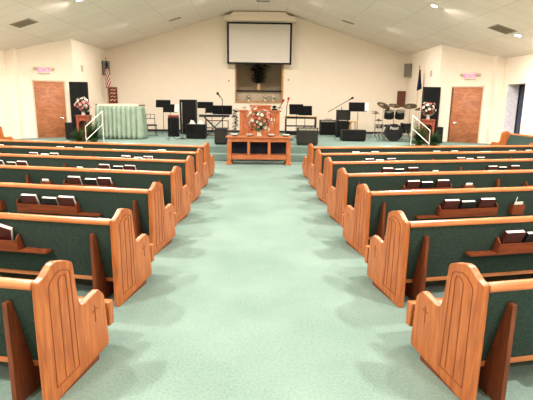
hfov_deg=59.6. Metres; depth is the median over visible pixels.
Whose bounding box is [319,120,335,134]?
amplifier
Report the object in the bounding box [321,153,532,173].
cushion
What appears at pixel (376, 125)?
snare drum
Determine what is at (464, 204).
hymnal
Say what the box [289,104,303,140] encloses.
music stand
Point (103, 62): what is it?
loudspeaker
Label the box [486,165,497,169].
hymnal
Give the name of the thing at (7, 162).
hymnal
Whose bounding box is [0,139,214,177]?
pew
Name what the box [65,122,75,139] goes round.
loudspeaker
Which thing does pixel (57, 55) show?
wall
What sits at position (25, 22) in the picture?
ceiling vent
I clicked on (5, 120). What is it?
wall
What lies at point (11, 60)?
wall
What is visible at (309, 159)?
pew
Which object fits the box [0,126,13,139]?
pew
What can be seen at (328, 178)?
pew
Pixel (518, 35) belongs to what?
ceiling lamp
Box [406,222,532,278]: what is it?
cushion
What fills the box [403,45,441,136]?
wall
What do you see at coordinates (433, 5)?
ceiling lamp
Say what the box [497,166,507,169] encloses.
hymnal
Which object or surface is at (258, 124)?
flower arrangement
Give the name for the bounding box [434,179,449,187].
hymnal
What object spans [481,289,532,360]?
cushion
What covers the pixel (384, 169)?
hymnal
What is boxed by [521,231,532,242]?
hymnal
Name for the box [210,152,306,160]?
step
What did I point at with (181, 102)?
microphone stand
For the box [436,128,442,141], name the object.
grille
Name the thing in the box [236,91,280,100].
niche ledge
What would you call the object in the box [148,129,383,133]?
baseboard
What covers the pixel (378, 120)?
cymbal stand
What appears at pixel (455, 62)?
wall
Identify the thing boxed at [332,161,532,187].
cushion
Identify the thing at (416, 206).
cushion
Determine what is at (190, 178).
pew
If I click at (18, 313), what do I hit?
cushion
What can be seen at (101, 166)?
hymnal
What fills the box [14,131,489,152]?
floor
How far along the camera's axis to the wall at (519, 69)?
15.33 m
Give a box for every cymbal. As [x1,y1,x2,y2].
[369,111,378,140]
[389,104,399,109]
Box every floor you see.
[0,161,532,399]
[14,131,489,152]
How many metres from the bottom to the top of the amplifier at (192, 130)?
0.550 m
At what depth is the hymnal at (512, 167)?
8.93 m
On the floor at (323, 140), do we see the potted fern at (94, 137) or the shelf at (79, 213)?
the potted fern at (94, 137)
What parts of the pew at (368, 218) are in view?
seat frame, panel, cap rail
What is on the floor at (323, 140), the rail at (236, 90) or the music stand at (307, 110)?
the music stand at (307, 110)
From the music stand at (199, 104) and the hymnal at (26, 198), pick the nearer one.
the hymnal at (26, 198)
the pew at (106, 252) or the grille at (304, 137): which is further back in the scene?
the grille at (304, 137)
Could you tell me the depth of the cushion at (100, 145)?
11.24 m
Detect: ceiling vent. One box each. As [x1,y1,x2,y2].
[9,18,37,27]
[487,24,516,33]
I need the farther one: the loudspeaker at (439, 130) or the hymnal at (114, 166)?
the loudspeaker at (439, 130)
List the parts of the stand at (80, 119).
panel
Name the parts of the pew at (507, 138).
panel, cap rail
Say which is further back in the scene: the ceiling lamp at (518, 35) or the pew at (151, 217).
the ceiling lamp at (518, 35)
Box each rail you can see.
[85,111,103,141]
[236,90,280,91]
[410,115,429,145]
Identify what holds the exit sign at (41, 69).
attached to the wall at (57, 55)
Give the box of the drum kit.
[383,109,404,141]
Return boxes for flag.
[105,58,111,103]
[414,66,421,134]
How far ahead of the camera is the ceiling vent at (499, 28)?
13.32 m
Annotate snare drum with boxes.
[374,124,383,138]
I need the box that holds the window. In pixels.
[503,84,525,133]
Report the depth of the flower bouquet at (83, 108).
16.00 m
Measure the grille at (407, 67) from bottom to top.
0.520 m
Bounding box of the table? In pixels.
[226,135,291,164]
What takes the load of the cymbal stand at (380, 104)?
on the floor at (323, 140)
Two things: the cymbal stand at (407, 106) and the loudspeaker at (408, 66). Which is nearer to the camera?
the cymbal stand at (407, 106)
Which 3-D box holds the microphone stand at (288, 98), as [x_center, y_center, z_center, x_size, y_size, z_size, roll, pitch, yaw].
[0.730,-2.961,17.072,0.320,1.577,0.320,0,12,-1]
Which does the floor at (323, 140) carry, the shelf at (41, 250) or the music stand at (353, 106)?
the music stand at (353, 106)
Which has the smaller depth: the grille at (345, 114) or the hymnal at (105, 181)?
the hymnal at (105, 181)
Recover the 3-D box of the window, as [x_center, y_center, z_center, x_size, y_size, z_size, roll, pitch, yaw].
[8.642,-3.046,15.882,0.450,1.770,1.110,0,12,-1]
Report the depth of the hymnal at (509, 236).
4.25 m
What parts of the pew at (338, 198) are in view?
panel, cap rail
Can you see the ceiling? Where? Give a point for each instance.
(408, 27)
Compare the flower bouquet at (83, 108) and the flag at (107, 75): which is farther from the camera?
the flag at (107, 75)
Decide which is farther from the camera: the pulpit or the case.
the case
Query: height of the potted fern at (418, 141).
0.876 m
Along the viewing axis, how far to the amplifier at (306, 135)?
15.34 m
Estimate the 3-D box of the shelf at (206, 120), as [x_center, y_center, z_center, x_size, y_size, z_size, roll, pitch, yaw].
[-2.061,-3.021,19.509,0.940,0.630,0.300,0,12,-1]
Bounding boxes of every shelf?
[19,247,52,253]
[78,212,102,215]
[206,120,228,135]
[415,215,438,218]
[465,250,496,256]
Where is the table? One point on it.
(240, 146)
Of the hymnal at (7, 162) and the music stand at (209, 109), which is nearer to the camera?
the hymnal at (7, 162)
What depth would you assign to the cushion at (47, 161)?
8.40 m
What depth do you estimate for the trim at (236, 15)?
20.39 m
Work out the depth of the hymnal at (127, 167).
8.26 m
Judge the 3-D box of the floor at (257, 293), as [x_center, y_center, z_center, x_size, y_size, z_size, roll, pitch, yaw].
[-0.142,0.545,6.598,18.600,0.200,23.100,0,12,-1]
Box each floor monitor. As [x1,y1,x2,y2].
[214,128,226,144]
[340,129,365,140]
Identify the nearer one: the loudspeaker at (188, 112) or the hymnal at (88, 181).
the hymnal at (88, 181)
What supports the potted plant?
on the floor at (323, 140)
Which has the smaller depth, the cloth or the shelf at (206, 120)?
the cloth
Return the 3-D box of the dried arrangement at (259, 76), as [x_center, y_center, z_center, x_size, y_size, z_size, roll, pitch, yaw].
[-0.380,-5.763,21.831,1.188,1.354,0.767,0,12,-1]
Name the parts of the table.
post, panel, post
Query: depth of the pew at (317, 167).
10.00 m
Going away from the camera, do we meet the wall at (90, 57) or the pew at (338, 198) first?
the pew at (338, 198)
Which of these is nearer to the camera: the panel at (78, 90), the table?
the table
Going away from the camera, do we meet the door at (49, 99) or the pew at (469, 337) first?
the pew at (469, 337)
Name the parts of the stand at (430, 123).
panel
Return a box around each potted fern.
[67,127,84,141]
[80,119,106,141]
[406,121,431,145]
[424,129,441,145]
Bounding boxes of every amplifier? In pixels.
[186,124,206,138]
[296,126,317,145]
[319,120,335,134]
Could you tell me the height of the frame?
1.790 m
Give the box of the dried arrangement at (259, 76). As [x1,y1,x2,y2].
[246,64,269,89]
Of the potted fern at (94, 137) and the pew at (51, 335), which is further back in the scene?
the potted fern at (94, 137)
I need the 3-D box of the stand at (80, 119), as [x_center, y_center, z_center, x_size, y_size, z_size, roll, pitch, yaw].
[-6.338,-2.513,16.213,0.460,0.870,0.340,0,12,-1]
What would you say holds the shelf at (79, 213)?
attached to the pew at (151, 217)
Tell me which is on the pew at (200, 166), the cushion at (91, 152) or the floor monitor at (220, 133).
the cushion at (91, 152)
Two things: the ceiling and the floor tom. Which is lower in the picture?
the floor tom
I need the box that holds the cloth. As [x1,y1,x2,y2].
[95,104,147,138]
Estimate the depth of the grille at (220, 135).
15.23 m
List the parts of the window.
frame, pane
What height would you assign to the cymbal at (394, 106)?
1.399 m
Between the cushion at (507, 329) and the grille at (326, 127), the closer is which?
the cushion at (507, 329)
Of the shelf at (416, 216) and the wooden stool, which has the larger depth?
the wooden stool
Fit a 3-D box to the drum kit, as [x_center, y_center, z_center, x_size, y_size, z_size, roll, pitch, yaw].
[4.805,-2.820,17.619,0.782,1.195,0.479,2,12,7]
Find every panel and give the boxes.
[69,82,89,135]
[420,87,440,126]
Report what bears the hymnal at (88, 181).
in the pew at (175, 193)
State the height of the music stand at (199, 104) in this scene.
1.373 m
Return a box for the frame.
[235,64,283,102]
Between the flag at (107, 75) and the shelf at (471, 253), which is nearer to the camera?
the shelf at (471, 253)
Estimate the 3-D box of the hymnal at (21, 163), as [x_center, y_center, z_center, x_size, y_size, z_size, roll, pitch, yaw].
[-4.533,-0.627,8.693,0.200,0.223,0.134,3,12,10]
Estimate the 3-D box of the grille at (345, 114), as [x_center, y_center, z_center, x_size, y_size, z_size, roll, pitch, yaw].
[3.191,-3.495,19.167,0.480,0.350,0.012,0,12,-1]
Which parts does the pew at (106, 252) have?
cap rail, panel, foot rail, seat frame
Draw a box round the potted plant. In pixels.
[231,109,238,134]
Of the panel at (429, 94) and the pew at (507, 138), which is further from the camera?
the panel at (429, 94)
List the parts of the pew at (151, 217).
cap rail, panel, seat frame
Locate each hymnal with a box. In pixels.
[0,223,13,240]
[6,161,16,164]
[16,160,27,165]
[20,193,40,204]
[41,196,59,205]
[57,195,76,206]
[67,176,82,184]
[84,178,98,184]
[97,177,112,185]
[98,164,110,168]
[113,165,123,169]
[121,155,130,157]
[124,165,136,169]
[381,167,393,172]
[394,168,404,171]
[405,180,420,188]
[406,167,418,171]
[419,181,433,187]
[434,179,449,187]
[441,199,459,209]
[457,200,475,208]
[476,197,495,207]
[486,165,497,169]
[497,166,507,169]
[500,229,525,243]
[508,165,519,169]
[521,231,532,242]
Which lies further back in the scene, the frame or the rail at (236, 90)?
the rail at (236, 90)
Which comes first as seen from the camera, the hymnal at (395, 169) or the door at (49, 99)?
the hymnal at (395, 169)
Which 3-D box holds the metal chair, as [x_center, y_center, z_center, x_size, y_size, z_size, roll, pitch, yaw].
[-4.676,-3.047,18.911,0.406,0.859,0.446,-4,13,-21]
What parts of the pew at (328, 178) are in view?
panel, cap rail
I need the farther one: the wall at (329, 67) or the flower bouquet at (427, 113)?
the wall at (329, 67)
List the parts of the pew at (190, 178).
cap rail, panel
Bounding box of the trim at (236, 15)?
[224,11,295,22]
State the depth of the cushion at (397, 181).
7.10 m
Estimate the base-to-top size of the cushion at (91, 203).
0.542 m
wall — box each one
[0,50,11,136]
[4,48,24,138]
[17,39,73,137]
[71,39,108,128]
[106,12,407,131]
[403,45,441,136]
[438,45,493,142]
[485,56,505,143]
[497,54,532,141]
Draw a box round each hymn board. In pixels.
[108,87,117,102]
[397,91,405,106]
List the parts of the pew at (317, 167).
panel, cap rail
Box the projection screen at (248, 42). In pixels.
[227,21,292,64]
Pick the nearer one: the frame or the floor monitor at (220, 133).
the floor monitor at (220, 133)
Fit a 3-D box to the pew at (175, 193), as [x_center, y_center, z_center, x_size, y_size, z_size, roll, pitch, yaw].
[-4.348,-0.279,7.704,6.261,0.856,0.840,3,12,10]
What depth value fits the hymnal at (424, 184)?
7.06 m
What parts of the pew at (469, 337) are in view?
seat frame, foot rail, panel, cap rail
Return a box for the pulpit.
[238,105,280,135]
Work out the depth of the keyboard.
18.07 m
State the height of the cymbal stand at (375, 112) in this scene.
1.117 m
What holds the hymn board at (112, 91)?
attached to the wall at (329, 67)
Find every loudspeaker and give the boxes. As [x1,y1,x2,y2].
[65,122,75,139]
[102,61,109,74]
[179,99,196,133]
[403,63,411,77]
[434,127,443,143]
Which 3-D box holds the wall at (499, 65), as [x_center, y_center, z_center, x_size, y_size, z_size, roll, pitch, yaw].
[8.261,-3.379,16.822,0.320,3.530,0.280,0,12,-1]
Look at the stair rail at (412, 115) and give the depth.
14.76 m
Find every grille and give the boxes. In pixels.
[65,123,72,137]
[215,130,225,142]
[298,131,316,143]
[321,122,334,133]
[338,111,349,118]
[343,131,364,139]
[404,64,410,76]
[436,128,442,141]
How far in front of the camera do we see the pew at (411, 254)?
4.26 m
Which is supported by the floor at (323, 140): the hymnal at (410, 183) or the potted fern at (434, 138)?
the potted fern at (434, 138)
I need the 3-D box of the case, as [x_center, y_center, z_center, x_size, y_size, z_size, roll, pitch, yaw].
[-3.714,-2.965,18.621,0.400,0.840,0.400,0,12,-1]
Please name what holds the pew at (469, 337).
on the floor at (257, 293)
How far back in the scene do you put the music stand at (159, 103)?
19.73 m
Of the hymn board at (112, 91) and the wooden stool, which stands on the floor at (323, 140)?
the wooden stool
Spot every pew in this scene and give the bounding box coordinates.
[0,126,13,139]
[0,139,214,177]
[0,145,208,187]
[0,153,201,201]
[0,165,191,222]
[0,182,176,254]
[0,208,153,306]
[0,260,113,399]
[302,142,532,178]
[308,149,532,188]
[316,157,532,203]
[326,168,532,224]
[341,184,532,256]
[364,210,532,307]
[406,262,532,399]
[490,131,532,144]
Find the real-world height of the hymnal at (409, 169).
0.223 m
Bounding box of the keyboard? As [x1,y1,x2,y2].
[199,114,229,134]
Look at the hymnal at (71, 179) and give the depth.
6.98 m
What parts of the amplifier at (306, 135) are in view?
control panel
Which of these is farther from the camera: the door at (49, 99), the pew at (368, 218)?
the door at (49, 99)
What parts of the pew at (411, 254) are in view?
seat frame, foot rail, panel, cap rail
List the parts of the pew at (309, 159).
panel, cap rail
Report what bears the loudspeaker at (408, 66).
attached to the wall at (428, 60)
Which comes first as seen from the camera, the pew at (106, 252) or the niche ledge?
the pew at (106, 252)
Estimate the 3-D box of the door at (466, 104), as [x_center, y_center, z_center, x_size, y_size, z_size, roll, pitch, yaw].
[7.392,-3.179,17.325,1.100,2.070,0.110,7,13,26]
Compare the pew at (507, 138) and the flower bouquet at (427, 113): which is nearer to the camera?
the pew at (507, 138)
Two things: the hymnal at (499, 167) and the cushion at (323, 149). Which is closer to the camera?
the hymnal at (499, 167)
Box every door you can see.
[32,80,67,137]
[447,86,483,142]
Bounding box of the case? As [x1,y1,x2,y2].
[168,115,179,136]
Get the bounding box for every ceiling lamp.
[427,3,441,8]
[511,33,525,37]
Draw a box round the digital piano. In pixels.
[284,116,316,134]
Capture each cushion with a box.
[0,142,203,161]
[0,148,195,172]
[0,156,185,185]
[0,168,170,205]
[0,187,149,234]
[0,219,112,277]
[0,288,37,359]
[313,147,532,163]
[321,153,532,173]
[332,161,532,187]
[347,173,532,206]
[369,191,532,236]
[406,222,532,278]
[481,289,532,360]
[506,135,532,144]
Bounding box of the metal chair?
[146,114,156,134]
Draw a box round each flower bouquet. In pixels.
[74,97,90,114]
[420,102,435,118]
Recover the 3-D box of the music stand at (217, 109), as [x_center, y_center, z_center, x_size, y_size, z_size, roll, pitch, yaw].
[-1.611,-2.821,17.043,0.700,1.251,0.420,0,12,-1]
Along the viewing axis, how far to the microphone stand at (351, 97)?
17.71 m
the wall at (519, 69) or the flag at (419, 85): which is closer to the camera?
the wall at (519, 69)
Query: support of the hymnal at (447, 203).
in the pew at (368, 218)
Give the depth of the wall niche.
22.47 m
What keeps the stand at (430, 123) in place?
on the floor at (323, 140)
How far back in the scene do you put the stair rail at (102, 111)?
14.52 m
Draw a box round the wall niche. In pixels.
[236,64,281,90]
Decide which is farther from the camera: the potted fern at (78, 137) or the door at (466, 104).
the door at (466, 104)
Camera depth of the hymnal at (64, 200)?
5.52 m
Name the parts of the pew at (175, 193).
cap rail, panel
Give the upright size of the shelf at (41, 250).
0.020 m
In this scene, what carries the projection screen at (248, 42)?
hanging from the wall at (329, 67)
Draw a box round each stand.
[75,115,91,140]
[156,100,170,133]
[163,104,177,140]
[179,102,186,138]
[197,102,212,134]
[206,106,212,136]
[213,105,231,114]
[216,92,227,138]
[286,97,289,129]
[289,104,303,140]
[303,106,311,124]
[328,97,353,138]
[349,102,366,125]
[371,119,381,140]
[375,102,389,139]
[401,104,416,140]
[419,119,435,143]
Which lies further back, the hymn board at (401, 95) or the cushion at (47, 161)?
the hymn board at (401, 95)
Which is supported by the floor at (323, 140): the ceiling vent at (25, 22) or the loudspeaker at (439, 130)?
the loudspeaker at (439, 130)
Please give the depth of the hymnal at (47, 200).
5.57 m
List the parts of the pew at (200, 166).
cap rail, panel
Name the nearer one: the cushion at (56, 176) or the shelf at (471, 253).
the shelf at (471, 253)
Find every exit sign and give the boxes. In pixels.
[33,66,54,73]
[460,72,480,79]
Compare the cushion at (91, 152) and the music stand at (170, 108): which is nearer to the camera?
the cushion at (91, 152)
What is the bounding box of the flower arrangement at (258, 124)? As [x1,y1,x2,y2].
[244,106,274,135]
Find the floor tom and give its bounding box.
[400,123,410,140]
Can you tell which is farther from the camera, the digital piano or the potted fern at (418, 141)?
the digital piano
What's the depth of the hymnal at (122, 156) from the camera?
9.72 m
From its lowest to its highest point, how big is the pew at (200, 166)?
0.856 m
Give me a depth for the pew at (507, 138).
15.08 m
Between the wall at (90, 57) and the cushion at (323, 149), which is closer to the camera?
the cushion at (323, 149)
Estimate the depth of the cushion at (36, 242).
4.17 m
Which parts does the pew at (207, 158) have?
cap rail, panel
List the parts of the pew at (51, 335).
cap rail, panel, foot rail, seat frame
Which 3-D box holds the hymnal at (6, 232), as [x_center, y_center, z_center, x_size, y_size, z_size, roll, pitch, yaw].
[-2.389,0.306,4.205,0.259,0.272,0.138,1,12,1]
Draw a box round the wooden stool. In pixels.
[348,120,357,128]
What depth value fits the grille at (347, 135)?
17.30 m
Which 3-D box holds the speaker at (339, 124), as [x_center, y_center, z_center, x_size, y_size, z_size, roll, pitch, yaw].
[3.200,-2.968,19.461,0.600,0.680,0.412,0,12,-1]
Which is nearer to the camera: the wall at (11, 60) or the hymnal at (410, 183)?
the hymnal at (410, 183)
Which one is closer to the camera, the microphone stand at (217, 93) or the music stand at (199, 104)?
the microphone stand at (217, 93)
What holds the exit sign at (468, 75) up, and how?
attached to the wall at (455, 62)
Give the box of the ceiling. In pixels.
[0,0,532,57]
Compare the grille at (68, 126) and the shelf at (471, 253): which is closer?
the shelf at (471, 253)
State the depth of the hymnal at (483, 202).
5.73 m
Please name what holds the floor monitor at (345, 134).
on the floor at (323, 140)

